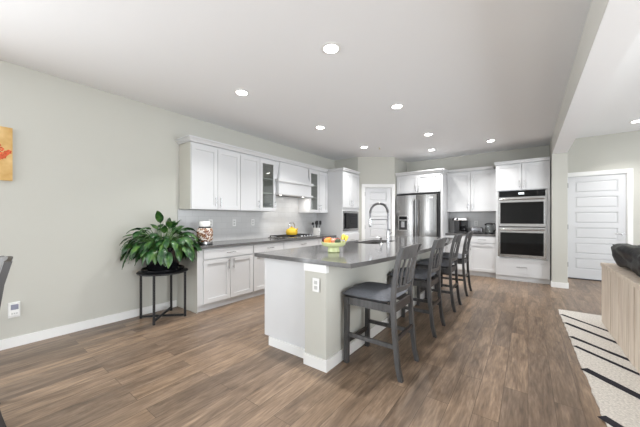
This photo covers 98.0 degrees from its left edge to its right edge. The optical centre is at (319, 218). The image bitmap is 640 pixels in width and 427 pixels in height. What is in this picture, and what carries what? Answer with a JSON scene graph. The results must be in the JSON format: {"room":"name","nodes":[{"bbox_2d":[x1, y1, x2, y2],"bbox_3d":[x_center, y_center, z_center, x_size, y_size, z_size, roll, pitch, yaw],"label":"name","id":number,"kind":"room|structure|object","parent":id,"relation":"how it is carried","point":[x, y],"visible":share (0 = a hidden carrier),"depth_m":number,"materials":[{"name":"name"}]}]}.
{"room":"kitchen","nodes":[
{"label":"kitchen","id":0,"kind":"room"},
{"bbox_2d":[0,60,333,339],"bbox_3d":[-2.254,-0.135,3.847,0.100,2.790,11.460,0,0,37],"label":"wall","id":1,"kind":"structure","parent":0,"point":[92,166],"depth_m":3.15,"materials":[{"name":"grey paint"}]},
{"bbox_2d":[0,126,12,180],"bbox_3d":[-3.175,-0.628,2.500,0.036,0.513,0.550,0,0,37],"label":"print","id":2,"kind":"object","parent":1,"relation":"attached to","point":[6,134],"visible":1,"depth_m":2.68,"materials":[{"name":"yellow paper"}]},
{"bbox_2d":[8,301,19,318],"bbox_3d":[-3.002,0.895,2.730,0.040,0.150,0.084,0,0,37],"label":"controller","id":3,"kind":"object","parent":1,"relation":"attached to","point":[14,307],"visible":1,"depth_m":2.72,"materials":[{"name":"white plastic"}]},
{"bbox_2d":[0,300,176,350],"bbox_3d":[-3.855,1.212,1.613,0.014,0.095,5.965,0,0,37],"label":"baseboard","id":4,"kind":"structure","parent":1,"relation":"attached to","point":[12,342],"depth_m":3.11,"materials":[{"name":"white paint"}]},
{"bbox_2d":[179,141,239,210],"bbox_3d":[-1.652,-0.607,4.255,0.370,0.937,0.822,0,0,37],"label":"upper cabinet","id":5,"kind":"object","parent":1,"relation":"attached to","point":[209,176],"visible":1,"depth_m":4.06,"materials":[{"name":"white paint"}]},
{"bbox_2d":[177,196,315,242],"bbox_3d":[-1.073,-0.049,5.335,0.010,0.823,3.287,0,0,37],"label":"backsplash","id":6,"kind":"structure","parent":1,"relation":"attached to","point":[266,224],"depth_m":5.10,"materials":[{"name":"tile"}]},
{"bbox_2d":[239,153,259,210],"bbox_3d":[-1.282,-0.607,4.750,0.370,0.937,0.404,0,0,37],"label":"upper cabinet","id":7,"kind":"object","parent":1,"relation":"attached to","point":[249,164],"visible":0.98,"depth_m":4.66,"materials":[{"name":"white paint"}]},
{"bbox_2d":[175,135,327,172],"bbox_3d":[-0.930,-1.109,5.205,0.390,0.065,3.319,0,0,37],"label":"crown molding","id":8,"kind":"structure","parent":1,"relation":"attached to","point":[188,138],"depth_m":4.47,"materials":[{"name":"white paint"}]},
{"bbox_2d":[253,157,275,211],"bbox_3d":[-1.045,-0.607,5.066,0.370,0.937,0.378,0,0,37],"label":"upper cabinet","id":9,"kind":"object","parent":1,"relation":"attached to","point":[267,167],"visible":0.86,"depth_m":5.12,"materials":[{"name":"white paint"}]},
{"bbox_2d":[275,161,313,197],"bbox_3d":[-0.617,-0.757,5.582,0.437,0.631,1.025,0,0,37],"label":"range hood","id":10,"kind":"object","parent":1,"relation":"attached to","point":[291,180],"visible":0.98,"depth_m":5.42,"materials":[{"name":"white paint"}]},
{"bbox_2d":[298,169,319,212],"bbox_3d":[-0.241,-0.607,6.141,0.370,0.937,0.343,0,0,37],"label":"upper cabinet","id":11,"kind":"object","parent":1,"relation":"attached to","point":[305,205],"visible":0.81,"depth_m":6.14,"materials":[{"name":"white paint"}]},
{"bbox_2d":[318,171,327,212],"bbox_3d":[-0.039,-0.607,6.411,0.370,0.937,0.323,0,0,37],"label":"upper cabinet","id":12,"kind":"object","parent":1,"relation":"attached to","point":[323,176],"visible":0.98,"depth_m":6.35,"materials":[{"name":"white paint"}]},
{"bbox_2d":[0,0,591,162],"bbox_3d":[-0.284,-1.580,2.711,4.617,0.100,12.200,0,0,37],"label":"ceiling","id":13,"kind":"structure","parent":0,"point":[467,74],"depth_m":2.68,"materials":[{"name":"white paint"}]},
{"bbox_2d":[234,89,248,95],"bbox_3d":[-0.944,-1.521,3.354,0.180,0.016,0.180,0,0,37],"label":"recessed light","id":14,"kind":"object","parent":13,"relation":"in","point":[241,92],"visible":1,"depth_m":3.33,"materials":[{"name":"white plastic"}]},
{"bbox_2d":[315,125,325,128],"bbox_3d":[0.005,-1.521,4.630,0.180,0.016,0.180,0,0,37],"label":"recessed light","id":15,"kind":"object","parent":13,"relation":"in","point":[319,126],"visible":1,"depth_m":4.60,"materials":[{"name":"white plastic"}]},
{"bbox_2d":[321,42,340,53],"bbox_3d":[0.099,-1.521,2.486,0.180,0.016,0.180,0,0,37],"label":"recessed light","id":16,"kind":"object","parent":13,"relation":"in","point":[329,47],"visible":1,"depth_m":2.47,"materials":[{"name":"white plastic"}]},
{"bbox_2d":[390,103,403,108],"bbox_3d":[1.044,-1.521,3.765,0.180,0.016,0.180,0,0,37],"label":"recessed light","id":17,"kind":"object","parent":13,"relation":"in","point":[398,105],"visible":1,"depth_m":3.74,"materials":[{"name":"white plastic"}]},
{"bbox_2d":[0,273,606,426],"bbox_3d":[1.344,1.310,1.430,8.760,0.100,12.100,0,0,37],"label":"floor","id":18,"kind":"structure","parent":0,"point":[506,356],"depth_m":2.27,"materials":[{"name":"brown wood"}]},
{"bbox_2d":[0,256,12,426],"bbox_3d":[-2.183,0.752,1.589,0.464,1.015,0.576,0,0,37],"label":"dining chair","id":19,"kind":"object","parent":18,"relation":"on","point":[5,261],"visible":1,"depth_m":1.65,"materials":[{"name":"grey wood"}]},
{"bbox_2d":[136,267,187,324],"bbox_3d":[-2.011,0.960,3.565,0.580,0.600,0.580,0,0,37],"label":"plant stand","id":20,"kind":"object","parent":18,"relation":"on","point":[139,273],"visible":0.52,"depth_m":3.52,"materials":[{"name":"black metal"}]},
{"bbox_2d":[119,211,201,272],"bbox_3d":[-1.946,0.277,3.507,0.790,0.763,0.948,0,0,37],"label":"potted plant","id":21,"kind":"object","parent":20,"relation":"on","point":[164,255],"visible":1,"depth_m":3.37,"materials":[{"name":"green plant"}]},
{"bbox_2d":[177,244,252,312],"bbox_3d":[-1.545,0.833,4.215,0.590,0.855,0.935,0,0,37],"label":"base cabinet","id":22,"kind":"object","parent":18,"relation":"on","point":[221,276],"visible":1,"depth_m":3.95,"materials":[{"name":"white paint"}]},
{"bbox_2d":[193,234,335,249],"bbox_3d":[-0.857,0.384,5.145,0.580,0.038,3.336,0,0,37],"label":"countertop","id":23,"kind":"structure","parent":22,"relation":"on","point":[217,244],"depth_m":4.51,"materials":[{"name":"grey stone"}]},
{"bbox_2d":[196,221,212,244],"bbox_3d":[-1.648,0.197,3.974,0.224,0.332,0.224,0,0,37],"label":"canister","id":24,"kind":"object","parent":23,"relation":"on","point":[204,232],"visible":0.95,"depth_m":3.90,"materials":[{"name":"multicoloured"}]},
{"bbox_2d":[268,234,315,238],"bbox_3d":[-0.530,0.340,5.592,0.500,0.046,0.920,0,0,37],"label":"gas cooktop","id":25,"kind":"object","parent":23,"relation":"in","point":[285,236],"visible":0.99,"depth_m":5.40,"materials":[{"name":"metal"}]},
{"bbox_2d":[286,223,297,234],"bbox_3d":[-0.568,0.194,5.583,0.243,0.243,0.243,0,0,-8],"label":"kettle","id":26,"kind":"object","parent":25,"relation":"on","point":[291,230],"visible":1,"depth_m":5.50,"materials":[{"name":"yellow metal"}]},
{"bbox_2d":[313,228,319,234],"bbox_3d":[-0.077,0.281,6.240,0.172,0.165,0.172,0,0,37],"label":"utensil crock","id":27,"kind":"object","parent":23,"relation":"on","point":[316,231],"visible":0.86,"depth_m":6.17,"materials":[{"name":"white ceramic"}]},
{"bbox_2d":[251,242,283,296],"bbox_3d":[-1.059,0.833,4.864,0.590,0.855,0.678,0,0,37],"label":"base cabinet","id":28,"kind":"object","parent":18,"relation":"on","point":[258,262],"visible":0.34,"depth_m":4.57,"materials":[{"name":"white paint"}]},
{"bbox_2d":[284,238,318,248],"bbox_3d":[-0.543,0.833,5.553,0.590,0.855,1.036,0,0,37],"label":"base cabinet","id":29,"kind":"object","parent":18,"relation":"on","point":[309,242],"visible":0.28,"depth_m":5.35,"materials":[{"name":"white paint"}]},
{"bbox_2d":[316,167,359,241],"bbox_3d":[0.444,0.059,6.704,0.792,2.402,0.805,0,0,37],"label":"tower","id":30,"kind":"object","parent":18,"relation":"on","point":[343,186],"visible":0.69,"depth_m":6.39,"materials":[{"name":"white paint"}]},
{"bbox_2d":[343,211,358,230],"bbox_3d":[0.558,0.045,6.646,0.434,0.446,0.716,0,0,37],"label":"microwave","id":31,"kind":"object","parent":30,"relation":"in","point":[350,219],"visible":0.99,"depth_m":6.49,"materials":[{"name":"black"}]},
{"bbox_2d":[265,249,438,372],"bbox_3d":[0.784,0.822,3.992,0.885,0.876,3.627,0,0,37],"label":"kitchen island","id":32,"kind":"object","parent":18,"relation":"on","point":[307,324],"visible":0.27,"depth_m":2.57,"materials":[{"name":"white paint"}]},
{"bbox_2d":[312,278,318,291],"bbox_3d":[-0.035,0.557,2.344,0.072,0.116,0.008,0,0,37],"label":"wall outlet","id":33,"kind":"object","parent":32,"relation":"attached to","point":[315,281],"visible":1,"depth_m":2.34,"materials":[{"name":"white plastic"}]},
{"bbox_2d":[254,236,452,268],"bbox_3d":[0.971,0.363,3.929,1.298,0.037,3.745,0,0,37],"label":"island countertop","id":34,"kind":"structure","parent":32,"relation":"on","point":[354,254],"depth_m":2.86,"materials":[{"name":"grey stone"}]},
{"bbox_2d":[321,241,345,252],"bbox_3d":[0.143,0.290,2.903,0.266,0.107,0.266,0,0,37],"label":"fruit bowl","id":35,"kind":"object","parent":34,"relation":"on","point":[332,247],"visible":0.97,"depth_m":2.83,"materials":[{"name":"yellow ceramic"}]},
{"bbox_2d":[363,242,385,243],"bbox_3d":[0.841,0.472,4.229,0.416,0.176,0.796,0,0,37],"label":"sink","id":36,"kind":"object","parent":34,"relation":"in","point":[370,242],"visible":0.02,"depth_m":4.60,"materials":[{"name":"metal"}]},
{"bbox_2d":[369,202,391,242],"bbox_3d":[0.888,0.050,4.083,0.331,0.587,0.142,0,0,37],"label":"faucet","id":37,"kind":"object","parent":34,"relation":"on","point":[388,233],"visible":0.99,"depth_m":3.98,"materials":[{"name":"grey metal"}]},
{"bbox_2d":[342,244,421,382],"bbox_3d":[0.560,0.735,2.454,0.576,1.050,0.464,0,0,37],"label":"bar stool","id":38,"kind":"object","parent":18,"relation":"on","point":[367,295],"visible":1,"depth_m":2.35,"materials":[{"name":"grey wood"}]},
{"bbox_2d":[342,282,407,303],"bbox_3d":[0.505,0.639,2.495,0.439,0.082,0.464,0,0,37],"label":"seat cushion","id":39,"kind":"object","parent":38,"relation":"on","point":[366,292],"depth_m":2.37,"materials":[{"name":"grey fabric"}]},
{"bbox_2d":[388,238,446,337],"bbox_3d":[1.161,0.735,3.266,0.576,1.050,0.464,0,0,37],"label":"bar stool","id":40,"kind":"object","parent":18,"relation":"on","point":[420,275],"visible":0.68,"depth_m":3.08,"materials":[{"name":"grey wood"}]},
{"bbox_2d":[388,267,436,280],"bbox_3d":[1.106,0.639,3.307,0.439,0.082,0.464,0,0,37],"label":"seat cushion","id":41,"kind":"object","parent":40,"relation":"on","point":[420,274],"depth_m":3.16,"materials":[{"name":"grey fabric"}]},
{"bbox_2d":[396,193,440,248],"bbox_3d":[2.471,0.318,6.815,0.996,1.825,0.855,0,0,37],"label":"refrigerator","id":42,"kind":"object","parent":18,"relation":"on","point":[416,214],"visible":0.58,"depth_m":6.48,"materials":[{"name":"silver metal"}]},
{"bbox_2d":[395,168,449,251],"bbox_3d":[2.565,0.062,6.876,1.133,2.395,0.829,0,0,37],"label":"tall cabinet","id":43,"kind":"object","parent":18,"relation":"on","point":[431,182],"visible":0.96,"depth_m":6.52,"materials":[{"name":"white paint"}]},
{"bbox_2d":[416,234,462,311],"bbox_3d":[1.763,0.735,4.070,0.576,1.050,0.464,0,0,37],"label":"bar stool","id":44,"kind":"object","parent":18,"relation":"on","point":[447,266],"visible":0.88,"depth_m":3.92,"materials":[{"name":"grey wood"}]},
{"bbox_2d":[416,258,453,267],"bbox_3d":[1.708,0.639,4.111,0.439,0.082,0.464,0,0,37],"label":"seat cushion","id":45,"kind":"object","parent":44,"relation":"on","point":[423,263],"depth_m":4.00,"materials":[{"name":"grey fabric"}]},
{"bbox_2d":[434,231,472,295],"bbox_3d":[2.341,0.735,4.843,0.576,1.050,0.464,0,0,37],"label":"bar stool","id":46,"kind":"object","parent":18,"relation":"on","point":[462,259],"visible":0.71,"depth_m":4.68,"materials":[{"name":"grey wood"}]},
{"bbox_2d":[434,252,465,259],"bbox_3d":[2.286,0.639,4.884,0.439,0.082,0.464,0,0,37],"label":"seat cushion","id":47,"kind":"object","parent":46,"relation":"on","point":[445,255],"depth_m":4.73,"materials":[{"name":"grey fabric"}]},
{"bbox_2d":[446,235,467,273],"bbox_3d":[3.265,0.818,6.539,0.483,0.885,0.530,0,0,37],"label":"base cabinet","id":48,"kind":"object","parent":18,"relation":"on","point":[448,247],"visible":0.22,"depth_m":6.33,"materials":[{"name":"white paint"}]},
{"bbox_2d":[445,232,495,236],"bbox_3d":[3.478,0.353,6.398,0.999,0.038,0.503,0,0,37],"label":"countertop","id":49,"kind":"structure","parent":48,"relation":"on","point":[450,233],"depth_m":6.15,"materials":[{"name":"grey stone"}]},
{"bbox_2d":[452,218,467,233],"bbox_3d":[3.284,0.152,6.530,0.315,0.360,0.248,0,0,37],"label":"coffee maker","id":50,"kind":"object","parent":49,"relation":"on","point":[460,224],"visible":0.98,"depth_m":6.46,"materials":[{"name":"black plastic"}]},
{"bbox_2d":[471,227,482,233],"bbox_3d":[3.571,0.258,6.334,0.230,0.148,0.178,0,0,37],"label":"toaster","id":51,"kind":"object","parent":49,"relation":"on","point":[476,230],"visible":0.84,"depth_m":6.27,"materials":[{"name":"silver metal"}]},
{"bbox_2d":[484,223,495,233],"bbox_3d":[3.759,0.209,6.159,0.170,0.246,0.194,0,0,-16],"label":"electric kettle","id":52,"kind":"object","parent":49,"relation":"on","point":[489,226],"visible":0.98,"depth_m":6.11,"materials":[{"name":"silver metal"}]},
{"bbox_2d":[469,236,495,277],"bbox_3d":[3.666,0.818,6.239,0.511,0.885,0.530,0,0,37],"label":"base cabinet","id":53,"kind":"object","parent":18,"relation":"on","point":[482,249],"visible":0.87,"depth_m":6.06,"materials":[{"name":"white paint"}]},
{"bbox_2d":[494,157,549,283],"bbox_3d":[4.196,0.035,5.802,0.914,2.450,0.595,0,0,37],"label":"oven tower","id":54,"kind":"object","parent":18,"relation":"on","point":[533,173],"visible":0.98,"depth_m":5.56,"materials":[{"name":"white paint"}]},
{"bbox_2d":[498,189,545,258],"bbox_3d":[4.174,0.101,5.761,0.788,1.358,0.614,0,0,37],"label":"double oven","id":55,"kind":"object","parent":54,"relation":"in","point":[522,213],"visible":1,"depth_m":5.56,"materials":[{"name":"black"}]},
{"bbox_2d":[558,309,639,426],"bbox_3d":[3.008,1.251,1.156,2.768,0.016,4.656,0,0,37],"label":"area rug","id":56,"kind":"object","parent":18,"relation":"on","point":[614,382],"visible":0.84,"depth_m":2.30,"materials":[{"name":"white fabric"}]},
{"bbox_2d":[600,262,639,373],"bbox_3d":[2.752,0.885,1.702,0.957,0.715,3.489,0,0,37],"label":"sideboard","id":57,"kind":"object","parent":56,"relation":"on","point":[620,285],"visible":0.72,"depth_m":2.64,"materials":[{"name":"brown wood"}]},
{"bbox_2d":[611,243,639,276],"bbox_3d":[3.150,0.395,2.546,0.538,0.262,1.430,0,0,37],"label":"bowl","id":58,"kind":"object","parent":57,"relation":"on","point":[626,255],"visible":1,"depth_m":2.73,"materials":[{"name":"black ceramic"}]},
{"bbox_2d":[334,157,357,174],"bbox_3d":[0.688,-0.135,7.116,0.696,2.790,0.100,0,0,37],"label":"wall","id":59,"kind":"structure","parent":0,"point":[350,163],"depth_m":7.03,"materials":[{"name":"grey paint"}]},
{"bbox_2d":[358,157,393,239],"bbox_3d":[1.388,-0.135,6.914,0.901,2.790,0.100,0,0,0],"label":"wall","id":60,"kind":"structure","parent":0,"point":[373,170],"depth_m":6.86,"materials":[{"name":"grey paint"}]},
{"bbox_2d":[365,188,390,238],"bbox_3d":[1.430,0.240,6.856,0.649,2.019,0.116,0,0,0],"label":"door","id":61,"kind":"structure","parent":60,"relation":"in","point":[372,195],"depth_m":6.88,"materials":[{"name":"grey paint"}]},
{"bbox_2d":[362,184,394,239],"bbox_3d":[1.437,0.200,6.904,0.820,2.120,0.118,0,0,0],"label":"trim","id":62,"kind":"structure","parent":60,"relation":"attached to","point":[392,186],"depth_m":6.85,"materials":[{"name":"white paint"}]},
{"bbox_2d":[394,157,406,235],"bbox_3d":[2.061,-0.135,7.242,0.100,2.790,0.854,0,0,37],"label":"wall","id":63,"kind":"structure","parent":0,"point":[400,166],"depth_m":7.02,"materials":[{"name":"grey paint"}]},
{"bbox_2d":[407,145,549,232],"bbox_3d":[3.546,-0.135,6.726,3.095,2.790,0.100,0,0,37],"label":"wall","id":64,"kind":"structure","parent":0,"point":[484,159],"depth_m":6.52,"materials":[{"name":"grey paint"}]},
{"bbox_2d":[447,169,495,211],"bbox_3d":[3.515,-0.630,6.446,0.998,0.925,0.380,0,0,37],"label":"upper cabinet","id":65,"kind":"object","parent":64,"relation":"attached to","point":[468,191],"visible":0.96,"depth_m":6.30,"materials":[{"name":"white paint"}]},
{"bbox_2d":[448,166,494,172],"bbox_3d":[3.491,-1.125,6.457,0.945,0.059,0.389,0,0,37],"label":"crown molding","id":66,"kind":"structure","parent":65,"relation":"attached to","point":[485,167],"depth_m":6.28,"materials":[{"name":"white paint"}]},
{"bbox_2d":[450,212,495,233],"bbox_3d":[3.629,0.084,6.596,1.001,0.497,0.010,0,0,37],"label":"backsplash","id":67,"kind":"structure","parent":64,"relation":"attached to","point":[482,218],"depth_m":6.56,"materials":[{"name":"tile"}]},
{"bbox_2d":[550,138,567,282],"bbox_3d":[4.752,-0.215,5.574,0.218,2.950,1.180,0,0,37],"label":"wall","id":68,"kind":"structure","parent":0,"point":[558,163],"depth_m":5.11,"materials":[{"name":"grey paint"}]},
{"bbox_2d":[551,282,568,288],"bbox_3d":[4.395,1.212,5.096,0.246,0.095,0.014,0,0,37],"label":"baseboard","id":69,"kind":"structure","parent":68,"relation":"attached to","point":[553,284],"depth_m":5.09,"materials":[{"name":"white paint"}]},
{"bbox_2d":[552,0,608,152],"bbox_3d":[1.188,-1.450,0.810,0.218,0.480,10.720,0,0,37],"label":"beam","id":70,"kind":"structure","parent":68,"relation":"attached to","point":[597,8],"depth_m":2.32,"materials":[{"name":"white paint"}]},
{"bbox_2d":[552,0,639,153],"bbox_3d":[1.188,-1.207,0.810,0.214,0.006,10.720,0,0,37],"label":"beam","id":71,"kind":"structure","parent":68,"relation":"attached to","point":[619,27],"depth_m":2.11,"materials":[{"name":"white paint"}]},
{"bbox_2d":[568,130,639,244],"bbox_3d":[6.794,-0.215,4.845,3.925,2.950,0.100,0,0,37],"label":"wall","id":72,"kind":"structure","parent":0,"point":[618,150],"depth_m":5.51,"materials":[{"name":"grey paint"}]},
{"bbox_2d":[568,277,601,280],"bbox_3d":[5.644,1.252,5.697,0.853,0.016,0.095,0,0,37],"label":"trim","id":73,"kind":"structure","parent":72,"relation":"attached to","point":[568,277],"depth_m":5.76,"materials":[{"name":"black"}]},
{"bbox_2d":[568,174,625,279],"bbox_3d":[5.614,0.177,5.667,0.856,2.118,0.094,0,0,37],"label":"door","id":74,"kind":"structure","parent":72,"relation":"in","point":[596,204],"depth_m":5.69,"materials":[{"name":"white paint"}]},
{"bbox_2d":[568,168,632,244],"bbox_3d":[5.643,0.141,5.695,1.027,2.238,0.118,0,0,37],"label":"trim","id":75,"kind":"structure","parent":72,"relation":"attached to","point":[629,172],"depth_m":5.39,"materials":[{"name":"white paint"}]},
{"bbox_2d":[576,31,639,138],"bbox_3d":[3.223,-1.740,0.087,4.143,0.100,12.200,0,0,37],"label":"ceiling","id":76,"kind":"structure","parent":0,"point":[618,105],"depth_m":4.07,"materials":[{"name":"white paint"}]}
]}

